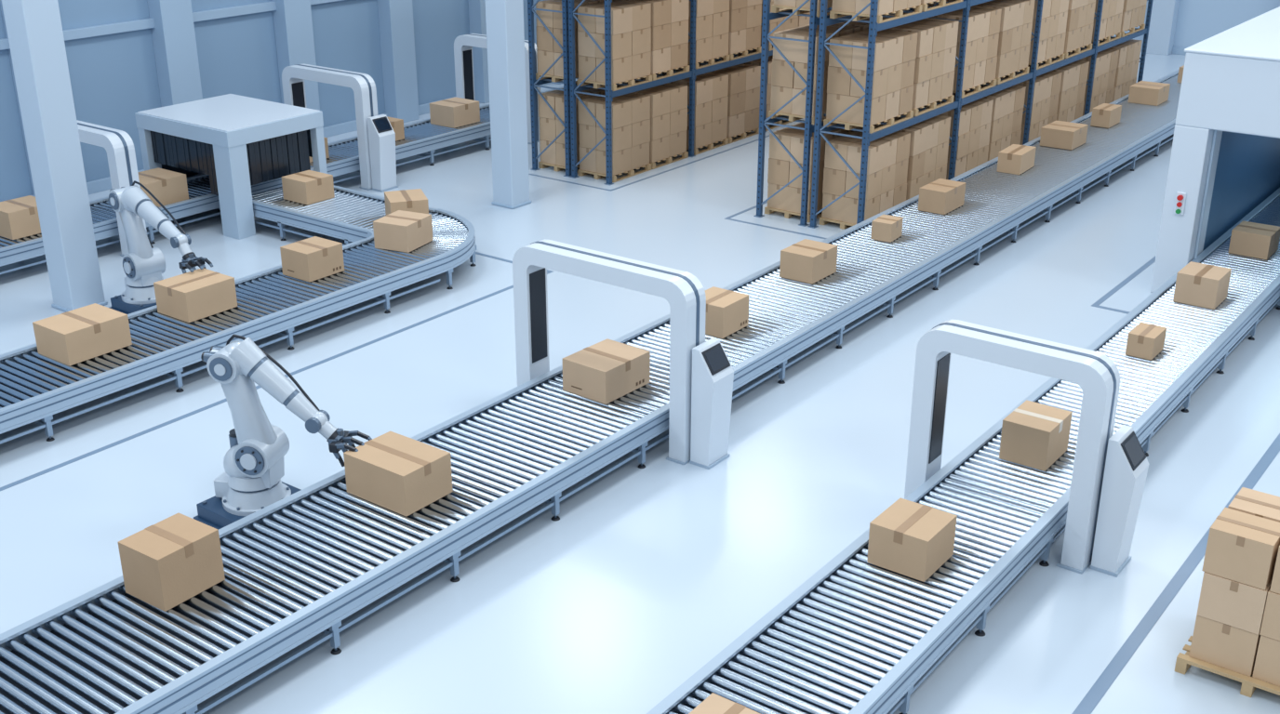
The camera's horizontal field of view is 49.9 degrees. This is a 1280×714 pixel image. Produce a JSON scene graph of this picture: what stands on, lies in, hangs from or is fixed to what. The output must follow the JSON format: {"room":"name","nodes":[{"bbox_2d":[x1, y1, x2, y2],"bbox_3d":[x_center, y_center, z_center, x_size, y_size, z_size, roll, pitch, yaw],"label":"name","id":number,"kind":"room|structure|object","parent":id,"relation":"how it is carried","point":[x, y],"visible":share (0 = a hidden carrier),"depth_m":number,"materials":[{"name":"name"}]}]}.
{"room":"distribution center","nodes":[
{"label":"distribution center","id":0,"kind":"room"},
{"bbox_2d":[0,0,576,201],"bbox_3d":[-8.900,-10.668,31.434,0.850,12.000,54.400,16,27,34],"label":"wall","id":1,"kind":"structure","parent":0,"point":[126,58],"depth_m":32.08,"materials":[{"name":"blue paint"}]},
{"bbox_2d":[0,51,1279,713],"bbox_3d":[7.334,-0.433,22.493,41.400,0.204,54.400,16,27,34],"label":"floor","id":2,"kind":"structure","parent":0,"point":[643,578],"depth_m":17.79,"materials":[{"name":"white concrete"}]},
{"bbox_2d":[1,0,107,312],"bbox_3d":[-9.493,-6.423,21.033,0.660,12.000,0.660,16,27,34],"label":"structural column","id":3,"kind":"structure","parent":2,"relation":"on","point":[33,27],"depth_m":22.07,"materials":[{"name":"paint"}]},
{"bbox_2d":[76,120,146,256],"bbox_3d":[-10.393,-3.256,26.101,2.490,2.306,0.480,16,27,34],"label":"gate","id":4,"kind":"object","parent":2,"relation":"on","point":[119,147],"visible":0.38,"depth_m":25.20,"materials":[{"name":"plastic"}]},
{"bbox_2d":[108,180,213,314],"bbox_3d":[-7.711,-1.652,22.417,2.489,2.118,0.920,16,27,34],"label":"robotic arm","id":5,"kind":"object","parent":2,"relation":"on","point":[144,264],"visible":0.94,"depth_m":22.58},
{"bbox_2d":[134,93,327,239],"bbox_3d":[-8.258,-3.952,28.024,2.900,2.140,2.350,16,27,34],"label":"machine","id":6,"kind":"object","parent":2,"relation":"on","point":[241,142],"visible":0.93,"depth_m":27.11,"materials":[{"name":"white metal"}]},
{"bbox_2d":[0,185,476,444],"bbox_3d":[-9.249,-0.383,21.244,6.050,0.655,15.650,16,27,34],"label":"conveyor","id":7,"kind":"object","parent":2,"relation":"on","point":[34,387],"visible":0.87,"depth_m":21.46,"materials":[{"name":"metal"}]},
{"bbox_2d":[32,303,132,365],"bbox_3d":[-8.005,-0.336,19.751,0.805,0.472,1.000,16,27,34],"label":"cardboard box","id":8,"kind":"object","parent":7,"relation":"on","point":[73,337],"visible":1,"depth_m":19.52,"materials":[{"name":"beige cardboard"}]},
{"bbox_2d":[153,268,237,322],"bbox_3d":[-6.875,-0.965,21.279,0.790,0.482,0.905,16,27,34],"label":"cardboard box","id":9,"kind":"object","parent":7,"relation":"on","point":[189,297],"visible":1,"depth_m":21.04,"materials":[{"name":"beige cardboard"}]},
{"bbox_2d":[281,170,334,204],"bbox_3d":[-6.562,-3.364,27.197,0.705,0.452,0.700,16,27,34],"label":"cardboard box","id":10,"kind":"object","parent":7,"relation":"on","point":[308,187],"visible":1,"depth_m":26.99,"materials":[{"name":"brown cardboard"}]},
{"bbox_2d":[280,236,344,281],"bbox_3d":[-5.464,-1.639,22.932,0.675,0.482,0.752,16,27,34],"label":"cardboard box","id":11,"kind":"object","parent":7,"relation":"on","point":[313,259],"visible":1,"depth_m":22.72,"materials":[{"name":"beige cardboard"}]},
{"bbox_2d":[373,210,433,253],"bbox_3d":[-4.199,-2.238,24.398,0.705,0.482,0.800,10,24,23],"label":"cardboard box","id":12,"kind":"object","parent":7,"relation":"on","point":[401,231],"visible":1,"depth_m":24.14,"materials":[{"name":"beige cardboard"}]},
{"bbox_2d":[384,188,428,215],"bbox_3d":[-4.391,-2.821,25.866,0.700,0.452,0.805,-7,23,-17],"label":"cardboard box","id":13,"kind":"object","parent":7,"relation":"on","point":[416,201],"visible":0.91,"depth_m":25.56,"materials":[{"name":"beige cardboard"}]},
{"bbox_2d":[0,85,563,274],"bbox_3d":[-7.865,-3.731,29.449,1.550,0.655,31.500,16,27,34],"label":"conveyor","id":14,"kind":"object","parent":2,"relation":"on","point":[420,137],"visible":0.27,"depth_m":28.65,"materials":[{"name":"metal"}]},
{"bbox_2d":[0,195,40,239],"bbox_3d":[-11.320,-2.561,25.164,0.805,0.502,0.900,16,27,34],"label":"cardboard box","id":15,"kind":"object","parent":14,"relation":"on","point":[19,217],"visible":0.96,"depth_m":24.83,"materials":[{"name":"beige cardboard"}]},
{"bbox_2d":[137,167,188,207],"bbox_3d":[-9.593,-3.307,26.992,0.905,0.502,1.030,16,27,34],"label":"cardboard box","id":16,"kind":"object","parent":14,"relation":"on","point":[168,187],"visible":0.66,"depth_m":26.84,"materials":[{"name":"brown cardboard"}]},
{"bbox_2d":[309,137,329,162],"bbox_3d":[-7.306,-4.565,30.141,0.605,0.452,0.700,16,27,34],"label":"cardboard box","id":17,"kind":"object","parent":14,"relation":"on","point":[326,139],"visible":0.04,"depth_m":30.17,"materials":[{"name":"brown cardboard"}]},
{"bbox_2d":[386,116,404,141],"bbox_3d":[-5.968,-5.272,31.873,0.705,0.452,0.700,16,27,34],"label":"cardboard box","id":18,"kind":"object","parent":14,"relation":"on","point":[397,125],"visible":0.31,"depth_m":31.82,"materials":[{"name":"brown cardboard"}]},
{"bbox_2d":[429,97,479,128],"bbox_3d":[-4.511,-5.969,33.514,0.805,0.502,0.900,16,27,34],"label":"cardboard box","id":19,"kind":"object","parent":14,"relation":"on","point":[454,113],"visible":1,"depth_m":33.25,"materials":[{"name":"brown cardboard"}]},
{"bbox_2d":[193,334,372,530],"bbox_3d":[-4.159,0.910,15.912,1.975,2.283,1.273,16,27,34],"label":"robotic arm","id":20,"kind":"object","parent":2,"relation":"on","point":[254,463],"visible":0.96,"depth_m":15.87},
{"bbox_2d":[281,63,378,190],"bbox_3d":[-6.859,-5.158,30.562,2.640,2.456,0.480,16,27,34],"label":"gate","id":21,"kind":"object","parent":2,"relation":"on","point":[363,86],"visible":0.62,"depth_m":29.88,"materials":[{"name":"plastic"}]},
{"bbox_2d":[367,114,398,192],"bbox_3d":[-5.594,-4.437,29.929,0.345,1.600,0.480,16,27,34],"label":"kiosk","id":22,"kind":"object","parent":2,"relation":"on","point":[381,136],"visible":1,"depth_m":29.81,"materials":[{"name":"metal"}]},
{"bbox_2d":[453,33,540,144],"bbox_3d":[-3.584,-6.780,34.538,2.540,2.456,0.480,16,27,34],"label":"gate","id":23,"kind":"object","parent":2,"relation":"on","point":[463,45],"visible":0.39,"depth_m":34.63,"materials":[{"name":"plastic"}]},
{"bbox_2d":[484,0,531,209],"bbox_3d":[-2.720,-8.803,26.864,0.610,12.000,0.610,16,27,34],"label":"structural column","id":24,"kind":"structure","parent":2,"relation":"on","point":[504,19],"depth_m":28.11,"materials":[{"name":"paint"}]},
{"bbox_2d":[527,0,585,177],"bbox_3d":[2.769,-9.567,36.280,1.160,6.300,16.160,16,27,34],"label":"rack","id":25,"kind":"object","parent":2,"relation":"on","point":[533,83],"visible":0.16,"depth_m":30.77,"materials":[{"name":"blue metal"}]},
{"bbox_2d":[535,0,604,83],"bbox_3d":[-1.519,-7.190,31.089,1.020,1.719,1.420,16,27,34],"label":"wooden pallet","id":26,"kind":"object","parent":25,"relation":"on","point":[548,51],"visible":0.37,"depth_m":30.63,"materials":[{"name":"brown wood"}]},
{"bbox_2d":[537,88,605,171],"bbox_3d":[-1.516,-5.291,31.862,1.020,1.719,1.420,16,27,34],"label":"wooden pallet","id":27,"kind":"object","parent":2,"relation":"on","point":[551,126],"visible":0.42,"depth_m":31.40,"materials":[{"name":"brown wood"}]},
{"bbox_2d":[0,70,1181,713],"bbox_3d":[5.564,-2.295,25.929,2.050,0.655,41.500,16,27,34],"label":"conveyor","id":28,"kind":"object","parent":2,"relation":"on","point":[299,566],"visible":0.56,"depth_m":15.63,"materials":[{"name":"metal"}]},
{"bbox_2d":[117,513,225,612],"bbox_3d":[-4.688,2.044,13.774,0.625,0.582,0.730,15,26,32],"label":"cardboard box","id":29,"kind":"object","parent":28,"relation":"on","point":[173,560],"visible":1,"depth_m":13.58,"materials":[{"name":"brown cardboard"}]},
{"bbox_2d":[343,431,453,516],"bbox_3d":[-2.754,1.316,15.664,0.975,0.502,0.730,16,27,34],"label":"cardboard box","id":30,"kind":"object","parent":28,"relation":"on","point":[401,474],"visible":1,"depth_m":15.45,"materials":[{"name":"brown cardboard"}]},
{"bbox_2d":[562,338,650,404],"bbox_3d":[-0.450,0.183,18.492,0.755,0.462,0.932,17,28,35],"label":"cardboard box","id":31,"kind":"object","parent":28,"relation":"on","point":[605,371],"visible":1,"depth_m":18.26,"materials":[{"name":"brown cardboard"}]},
{"bbox_2d":[705,286,749,338],"bbox_3d":[1.167,-0.674,20.566,0.652,0.482,0.705,16,27,34],"label":"cardboard box","id":32,"kind":"object","parent":28,"relation":"on","point":[726,313],"visible":0.77,"depth_m":20.32,"materials":[{"name":"beige cardboard"}]},
{"bbox_2d":[779,239,837,284],"bbox_3d":[2.801,-1.595,22.849,0.625,0.462,0.800,16,27,34],"label":"cardboard box","id":33,"kind":"object","parent":28,"relation":"on","point":[808,261],"visible":1,"depth_m":22.62,"materials":[{"name":"beige cardboard"}]},
{"bbox_2d":[870,214,903,242],"bbox_3d":[4.453,-2.323,24.792,0.385,0.342,0.500,14,26,30],"label":"cardboard box","id":34,"kind":"object","parent":28,"relation":"on","point":[886,228],"visible":1,"depth_m":24.64,"materials":[{"name":"beige cardboard"}]},
{"bbox_2d":[918,178,965,214],"bbox_3d":[5.839,-3.110,26.588,0.555,0.442,0.900,16,27,34],"label":"cardboard box","id":35,"kind":"object","parent":28,"relation":"on","point":[941,196],"visible":1,"depth_m":26.33,"materials":[{"name":"beige cardboard"}]},
{"bbox_2d":[996,144,1036,174],"bbox_3d":[8.035,-4.226,29.349,0.500,0.422,0.905,14,26,31],"label":"cardboard box","id":36,"kind":"object","parent":28,"relation":"on","point":[1016,159],"visible":1,"depth_m":29.07,"materials":[{"name":"brown cardboard"}]},
{"bbox_2d":[1040,120,1088,149],"bbox_3d":[9.692,-5.079,31.439,0.755,0.422,0.900,16,27,34],"label":"cardboard box","id":37,"kind":"object","parent":28,"relation":"on","point":[1057,134],"visible":1,"depth_m":31.18,"materials":[{"name":"brown cardboard"}]},
{"bbox_2d":[1090,103,1121,128],"bbox_3d":[11.320,-5.869,33.375,0.450,0.422,0.805,16,27,34],"label":"cardboard box","id":38,"kind":"object","parent":28,"relation":"on","point":[1107,115],"visible":1,"depth_m":33.14,"materials":[{"name":"brown cardboard"}]},
{"bbox_2d":[1127,80,1170,106],"bbox_3d":[13.286,-6.894,35.887,0.755,0.422,0.900,16,27,34],"label":"cardboard box","id":39,"kind":"object","parent":28,"relation":"on","point":[1142,92],"visible":1,"depth_m":35.60,"materials":[{"name":"brown cardboard"}]},
{"bbox_2d":[1176,65,1184,82],"bbox_3d":[15.423,-7.894,38.338,0.600,0.422,0.705,16,27,34],"label":"cardboard box","id":40,"kind":"object","parent":28,"relation":"on","point":[1180,71],"visible":0.12,"depth_m":38.21,"materials":[{"name":"brown cardboard"}]},
{"bbox_2d":[512,239,706,465],"bbox_3d":[-0.455,-0.139,18.264,2.910,2.456,0.480,16,27,34],"label":"gate","id":41,"kind":"object","parent":2,"relation":"on","point":[685,294],"visible":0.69,"depth_m":17.72,"materials":[{"name":"plastic"}]},
{"bbox_2d":[577,93,651,182],"bbox_3d":[-0.574,-5.025,31.209,1.020,1.719,1.420,16,27,34],"label":"wooden pallet","id":42,"kind":"object","parent":2,"relation":"on","point":[631,112],"visible":0.91,"depth_m":30.83,"materials":[{"name":"brown wood"}]},
{"bbox_2d":[631,82,688,169],"bbox_3d":[0.314,-5.469,32.296,1.020,1.719,1.420,16,27,34],"label":"wooden pallet","id":43,"kind":"object","parent":2,"relation":"on","point":[668,101],"visible":0.61,"depth_m":31.96,"materials":[{"name":"brown wood"}]},
{"bbox_2d":[670,72,728,155],"bbox_3d":[1.356,-5.989,33.572,1.020,1.719,1.420,16,27,34],"label":"wooden pallet","id":44,"kind":"object","parent":2,"relation":"on","point":[711,88],"visible":0.69,"depth_m":33.23,"materials":[{"name":"brown wood"}]},
{"bbox_2d":[568,0,831,185],"bbox_3d":[3.705,-9.302,35.631,1.160,6.300,16.160,16,27,34],"label":"rack","id":45,"kind":"object","parent":2,"relation":"on","point":[693,72],"visible":0.28,"depth_m":30.51,"materials":[{"name":"blue metal"}]},
{"bbox_2d":[576,0,652,91],"bbox_3d":[-0.559,-6.919,30.424,1.020,1.719,1.420,16,27,34],"label":"wooden pallet","id":46,"kind":"object","parent":45,"relation":"on","point":[631,21],"visible":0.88,"depth_m":30.05,"materials":[{"name":"brown wood"}]},
{"bbox_2d":[603,79,643,87],"bbox_3d":[-0.640,-5.738,32.957,1.020,1.719,1.420,16,27,34],"label":"wooden pallet","id":47,"kind":"object","parent":45,"relation":"on","point":[618,86],"visible":0.05,"depth_m":32.50,"materials":[{"name":"brown wood"}]},
{"bbox_2d":[623,0,689,80],"bbox_3d":[0.320,-7.365,31.517,1.020,1.719,1.420,16,27,34],"label":"wooden pallet","id":48,"kind":"object","parent":45,"relation":"on","point":[669,27],"visible":0.65,"depth_m":31.18,"materials":[{"name":"brown wood"}]},
{"bbox_2d":[640,67,682,79],"bbox_3d":[0.412,-6.256,34.226,1.020,1.719,1.420,16,27,34],"label":"wooden pallet","id":49,"kind":"object","parent":45,"relation":"on","point":[679,69],"visible":0.02,"depth_m":33.91,"materials":[{"name":"brown wood"}]},
{"bbox_2d":[687,0,729,68],"bbox_3d":[1.338,-7.893,32.810,1.020,1.719,1.420,16,27,34],"label":"wooden pallet","id":50,"kind":"object","parent":45,"relation":"on","point":[712,16],"visible":0.62,"depth_m":32.52,"materials":[{"name":"brown wood"}]},
{"bbox_2d":[718,50,756,59],"bbox_3d":[2.334,-7.223,36.595,1.020,1.719,1.420,16,27,34],"label":"wooden pallet","id":51,"kind":"object","parent":45,"relation":"on","point":[738,54],"visible":0.02,"depth_m":36.12,"materials":[{"name":"brown wood"}]},
{"bbox_2d":[728,0,762,60],"bbox_3d":[2.225,-8.336,33.898,1.020,1.719,1.420,16,27,34],"label":"cardboard boxes","id":52,"kind":"object","parent":45,"relation":"on","point":[745,16],"visible":0.56,"depth_m":33.62,"materials":[{"name":"brown cardboard"}]},
{"bbox_2d":[760,0,798,51],"bbox_3d":[3.280,-8.854,35.165,1.020,1.719,1.420,16,27,34],"label":"cardboard boxes","id":53,"kind":"object","parent":45,"relation":"on","point":[792,22],"visible":0.2,"depth_m":34.80,"materials":[{"name":"brown cardboard"}]},
{"bbox_2d":[798,12,810,26],"bbox_3d":[4.146,-9.304,36.268,1.020,1.719,1.420,16,27,34],"label":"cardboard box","id":54,"kind":"object","parent":45,"relation":"on","point":[803,20],"visible":0.02,"depth_m":35.77,"materials":[{"name":"brown cardboard"}]},
{"bbox_2d":[689,338,733,469],"bbox_3d":[0.922,0.604,17.576,0.345,1.600,0.480,16,27,34],"label":"kiosk","id":55,"kind":"object","parent":2,"relation":"on","point":[713,373],"visible":1,"depth_m":17.43,"materials":[{"name":"metal"}]},
{"bbox_2d":[709,63,760,143],"bbox_3d":[2.245,-6.433,34.659,1.020,1.719,1.420,16,27,34],"label":"wooden pallet","id":56,"kind":"object","parent":2,"relation":"on","point":[743,101],"visible":0.58,"depth_m":34.31,"materials":[{"name":"brown wood"}]},
{"bbox_2d":[743,54,791,131],"bbox_3d":[3.271,-6.958,35.946,1.020,1.719,1.420,16,27,34],"label":"wooden pallet","id":57,"kind":"object","parent":2,"relation":"on","point":[757,62],"visible":0.09,"depth_m":35.22,"materials":[{"name":"brown wood"}]},
{"bbox_2d":[764,122,853,222],"bbox_3d":[3.531,-3.897,28.485,1.050,1.689,1.780,16,27,34],"label":"wooden pallet","id":58,"kind":"object","parent":2,"relation":"on","point":[782,169],"visible":0.46,"depth_m":27.87,"materials":[{"name":"brown wood"}]},
{"bbox_2d":[753,0,913,226],"bbox_3d":[7.807,-8.145,32.911,1.210,6.211,16.640,16,27,34],"label":"rack","id":59,"kind":"object","parent":2,"relation":"on","point":[814,20],"visible":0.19,"depth_m":27.07,"materials":[{"name":"blue metal"}]},
{"bbox_2d":[771,0,832,17],"bbox_3d":[3.525,-7.676,26.948,1.050,1.689,1.780,16,27,34],"label":"cardboard boxes","id":60,"kind":"object","parent":59,"relation":"on","point":[786,5],"visible":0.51,"depth_m":26.61,"materials":[{"name":"brown cardboard"}]},
{"bbox_2d":[768,24,860,124],"bbox_3d":[3.536,-5.747,27.726,1.050,1.689,1.780,16,27,34],"label":"wooden pallet","id":61,"kind":"object","parent":59,"relation":"on","point":[786,84],"visible":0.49,"depth_m":27.14,"materials":[{"name":"brown wood"}]},
{"bbox_2d":[836,13,894,30],"bbox_3d":[4.668,-6.322,29.133,1.050,1.689,1.780,16,27,34],"label":"wooden pallet","id":62,"kind":"object","parent":59,"relation":"on","point":[863,26],"visible":0.03,"depth_m":28.14,"materials":[{"name":"brown wood"}]},
{"bbox_2d":[891,2,938,13],"bbox_3d":[6.015,-6.991,30.773,1.050,1.689,1.780,16,27,34],"label":"wooden pallet","id":63,"kind":"object","parent":59,"relation":"on","point":[933,4],"visible":0.02,"depth_m":30.58,"materials":[{"name":"brown wood"}]},
{"bbox_2d":[819,127,910,229],"bbox_3d":[4.564,-3.605,27.770,1.050,1.689,1.780,16,27,34],"label":"stacked boxes","id":64,"kind":"object","parent":2,"relation":"on","point":[888,154],"visible":0.7,"depth_m":27.24,"materials":[{"name":"brown cardboard"}]},
{"bbox_2d":[872,114,950,200],"bbox_3d":[5.701,-4.178,29.174,1.050,1.689,1.780,16,27,34],"label":"cardboard boxes","id":65,"kind":"object","parent":2,"relation":"on","point":[929,138],"visible":0.33,"depth_m":28.70,"materials":[{"name":"brown cardboard"}]},
{"bbox_2d":[918,93,993,179],"bbox_3d":[7.022,-4.855,30.831,1.050,1.689,1.780,16,27,34],"label":"cardboard boxes","id":66,"kind":"object","parent":2,"relation":"on","point":[975,120],"visible":0.36,"depth_m":30.40,"materials":[{"name":"brown cardboard"}]},
{"bbox_2d":[646,187,1279,713],"bbox_3d":[6.609,0.549,18.961,1.500,0.655,30.700,16,27,34],"label":"conveyor","id":67,"kind":"object","parent":2,"relation":"on","point":[859,636],"visible":0.65,"depth_m":14.36,"materials":[{"name":"metal"}]},
{"bbox_2d":[688,693,760,713],"bbox_3d":[0.670,3.160,11.371,0.570,0.332,0.595,16,27,34],"label":"cardboard box","id":68,"kind":"object","parent":67,"relation":"on","point":[713,704],"visible":1,"depth_m":11.49,"materials":[{"name":"brown cardboard"}]},
{"bbox_2d":[866,498,957,582],"bbox_3d":[2.829,1.891,14.295,0.650,0.472,0.685,16,27,34],"label":"cardboard box","id":69,"kind":"object","parent":67,"relation":"on","point":[912,540],"visible":1,"depth_m":14.10,"materials":[{"name":"brown cardboard"}]},
{"bbox_2d":[999,400,1072,471],"bbox_3d":[4.770,0.939,16.573,0.585,0.512,0.720,16,27,34],"label":"cardboard box","id":70,"kind":"object","parent":67,"relation":"on","point":[1034,435],"visible":1,"depth_m":16.35,"materials":[{"name":"brown cardboard"}]},
{"bbox_2d":[1125,322,1166,360],"bbox_3d":[7.243,-0.230,19.676,0.370,0.332,0.555,16,27,34],"label":"cardboard box","id":71,"kind":"object","parent":67,"relation":"on","point":[1146,341],"visible":1,"depth_m":19.51,"materials":[{"name":"brown cardboard"}]},
{"bbox_2d":[1173,261,1231,309],"bbox_3d":[8.877,-1.137,21.701,0.630,0.482,0.705,16,27,34],"label":"cardboard box","id":72,"kind":"object","parent":67,"relation":"on","point":[1200,285],"visible":1,"depth_m":21.48,"materials":[{"name":"beige cardboard"}]},
{"bbox_2d":[1228,220,1279,259],"bbox_3d":[10.738,-2.046,24.008,0.645,0.422,0.700,16,27,34],"label":"cardboard box","id":73,"kind":"object","parent":67,"relation":"on","point":[1248,239],"visible":1,"depth_m":23.79,"materials":[{"name":"beige cardboard"}]},
{"bbox_2d":[807,0,1153,228],"bbox_3d":[8.824,-7.857,32.206,1.210,6.211,16.640,16,27,34],"label":"rack","id":74,"kind":"object","parent":2,"relation":"on","point":[874,27],"visible":0.62,"depth_m":27.44,"materials":[{"name":"blue metal"}]},
{"bbox_2d":[823,28,917,133],"bbox_3d":[4.550,-5.461,27.024,1.050,1.689,1.780,16,27,34],"label":"stacked boxes","id":75,"kind":"object","parent":74,"relation":"on","point":[895,51],"visible":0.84,"depth_m":26.54,"materials":[{"name":"brown cardboard"}]},
{"bbox_2d":[829,0,922,23],"bbox_3d":[4.567,-7.382,26.226,1.050,1.689,1.780,16,27,34],"label":"wooden pallet","id":76,"kind":"object","parent":74,"relation":"on","point":[846,7],"visible":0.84,"depth_m":25.95,"materials":[{"name":"brown wood"}]},
{"bbox_2d":[885,17,958,116],"bbox_3d":[5.685,-6.034,28.429,1.050,1.689,1.780,16,27,34],"label":"cardboard boxes","id":77,"kind":"object","parent":74,"relation":"on","point":[937,39],"visible":0.62,"depth_m":28.04,"materials":[{"name":"brown cardboard"}]},
{"bbox_2d":[920,0,962,12],"bbox_3d":[5.701,-7.956,27.632,1.050,1.689,1.780,16,27,34],"label":"wooden pallet","id":78,"kind":"object","parent":74,"relation":"on","point":[941,3],"visible":0.52,"depth_m":27.38,"materials":[{"name":"brown wood"}]},
{"bbox_2d":[930,5,1001,98],"bbox_3d":[7.010,-6.710,30.084,1.050,1.689,1.780,16,27,34],"label":"wooden pallet","id":79,"kind":"object","parent":74,"relation":"on","point":[983,28],"visible":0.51,"depth_m":29.71,"materials":[{"name":"brown wood"}]},
{"bbox_2d":[973,0,1035,84],"bbox_3d":[8.149,-7.282,31.486,1.050,1.689,1.780,16,27,34],"label":"wooden pallet","id":80,"kind":"object","parent":74,"relation":"on","point":[1017,16],"visible":0.48,"depth_m":31.08,"materials":[{"name":"brown wood"}]},
{"bbox_2d":[1027,0,1069,69],"bbox_3d":[9.479,-7.956,33.138,1.050,1.689,1.780,16,27,34],"label":"wooden pallet","id":81,"kind":"object","parent":74,"relation":"on","point":[1055,12],"visible":0.48,"depth_m":32.80,"materials":[{"name":"brown wood"}]},
{"bbox_2d":[1063,0,1095,58],"bbox_3d":[10.622,-8.527,34.537,1.050,1.689,1.780,16,27,34],"label":"wooden pallet","id":82,"kind":"object","parent":74,"relation":"on","point":[1080,19],"visible":0.38,"depth_m":34.22,"materials":[{"name":"brown wood"}]},
{"bbox_2d":[1091,0,1124,46],"bbox_3d":[11.945,-9.203,36.193,1.050,1.689,1.780,16,27,34],"label":"wooden pallet","id":83,"kind":"object","parent":74,"relation":"on","point":[1112,14],"visible":0.36,"depth_m":35.97,"materials":[{"name":"brown wood"}]},
{"bbox_2d":[1120,0,1146,37],"bbox_3d":[13.091,-9.774,37.591,1.050,1.689,1.780,16,27,34],"label":"wooden pallet","id":84,"kind":"object","parent":74,"relation":"on","point":[1134,11],"visible":0.45,"depth_m":37.34,"materials":[{"name":"brown wood"}]},
{"bbox_2d":[964,82,1026,160],"bbox_3d":[8.144,-5.432,32.245,1.050,1.689,1.780,16,27,34],"label":"cardboard boxes","id":85,"kind":"object","parent":2,"relation":"on","point":[1008,103],"visible":0.34,"depth_m":31.81,"materials":[{"name":"brown cardboard"}]},
{"bbox_2d":[904,320,1119,573],"bbox_3d":[4.151,0.950,15.594,2.240,2.456,0.480,16,27,34],"label":"gate","id":86,"kind":"object","parent":2,"relation":"on","point":[1097,375],"visible":0.81,"depth_m":15.15,"materials":[{"name":"plastic"}]},
{"bbox_2d":[1000,69,1062,145],"bbox_3d":[9.497,-6.099,33.881,1.050,1.689,1.780,16,27,34],"label":"cardboard boxes","id":87,"kind":"object","parent":2,"relation":"on","point":[1046,89],"visible":0.37,"depth_m":33.40,"materials":[{"name":"brown cardboard"}]},
{"bbox_2d":[1027,57,1089,121],"bbox_3d":[10.628,-6.674,35.288,1.050,1.689,1.780,16,27,34],"label":"cardboard boxes","id":88,"kind":"object","parent":2,"relation":"on","point":[1071,103],"visible":0.24,"depth_m":34.89,"materials":[{"name":"brown cardboard"}]},
{"bbox_2d":[1067,46,1119,116],"bbox_3d":[11.969,-7.345,36.932,1.050,1.689,1.780,16,27,34],"label":"cardboard boxes","id":89,"kind":"object","parent":2,"relation":"on","point":[1106,60],"visible":0.34,"depth_m":36.52,"materials":[{"name":"brown cardboard"}]},
{"bbox_2d":[1084,38,1142,101],"bbox_3d":[13.101,-7.919,38.340,1.050,1.689,1.780,16,27,34],"label":"cardboard boxes","id":90,"kind":"object","parent":2,"relation":"on","point":[1129,51],"visible":0.34,"depth_m":37.90,"materials":[{"name":"brown cardboard"}]},
{"bbox_2d":[1089,425,1149,577],"bbox_3d":[5.308,1.593,15.151,0.345,1.600,0.480,16,27,34],"label":"kiosk","id":91,"kind":"object","parent":2,"relation":"on","point":[1126,465],"visible":1,"depth_m":14.99,"materials":[{"name":"metal"}]},
{"bbox_2d":[1150,6,1279,293],"bbox_3d":[13.173,-4.224,25.967,3.280,4.200,10.220,16,27,34],"label":"machine","id":92,"kind":"object","parent":2,"relation":"on","point":[1224,163],"visible":0.86,"depth_m":23.03,"materials":[{"name":"white metal"}]},
{"bbox_2d":[1174,487,1279,697],"bbox_3d":[6.170,2.328,13.338,1.340,1.609,1.200,16,27,34],"label":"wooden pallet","id":93,"kind":"object","parent":2,"relation":"on","point":[1236,635],"visible":1,"depth_m":13.07,"materials":[{"name":"brown wood"}]},
{"bbox_2d":[1113,0,1279,55],"bbox_3d":[23.518,-14.127,39.910,41.000,12.000,0.900,16,27,34],"label":"wall","id":94,"kind":"structure","parent":0,"point":[1175,25],"depth_m":45.37,"materials":[{"name":"paint"}]}
]}

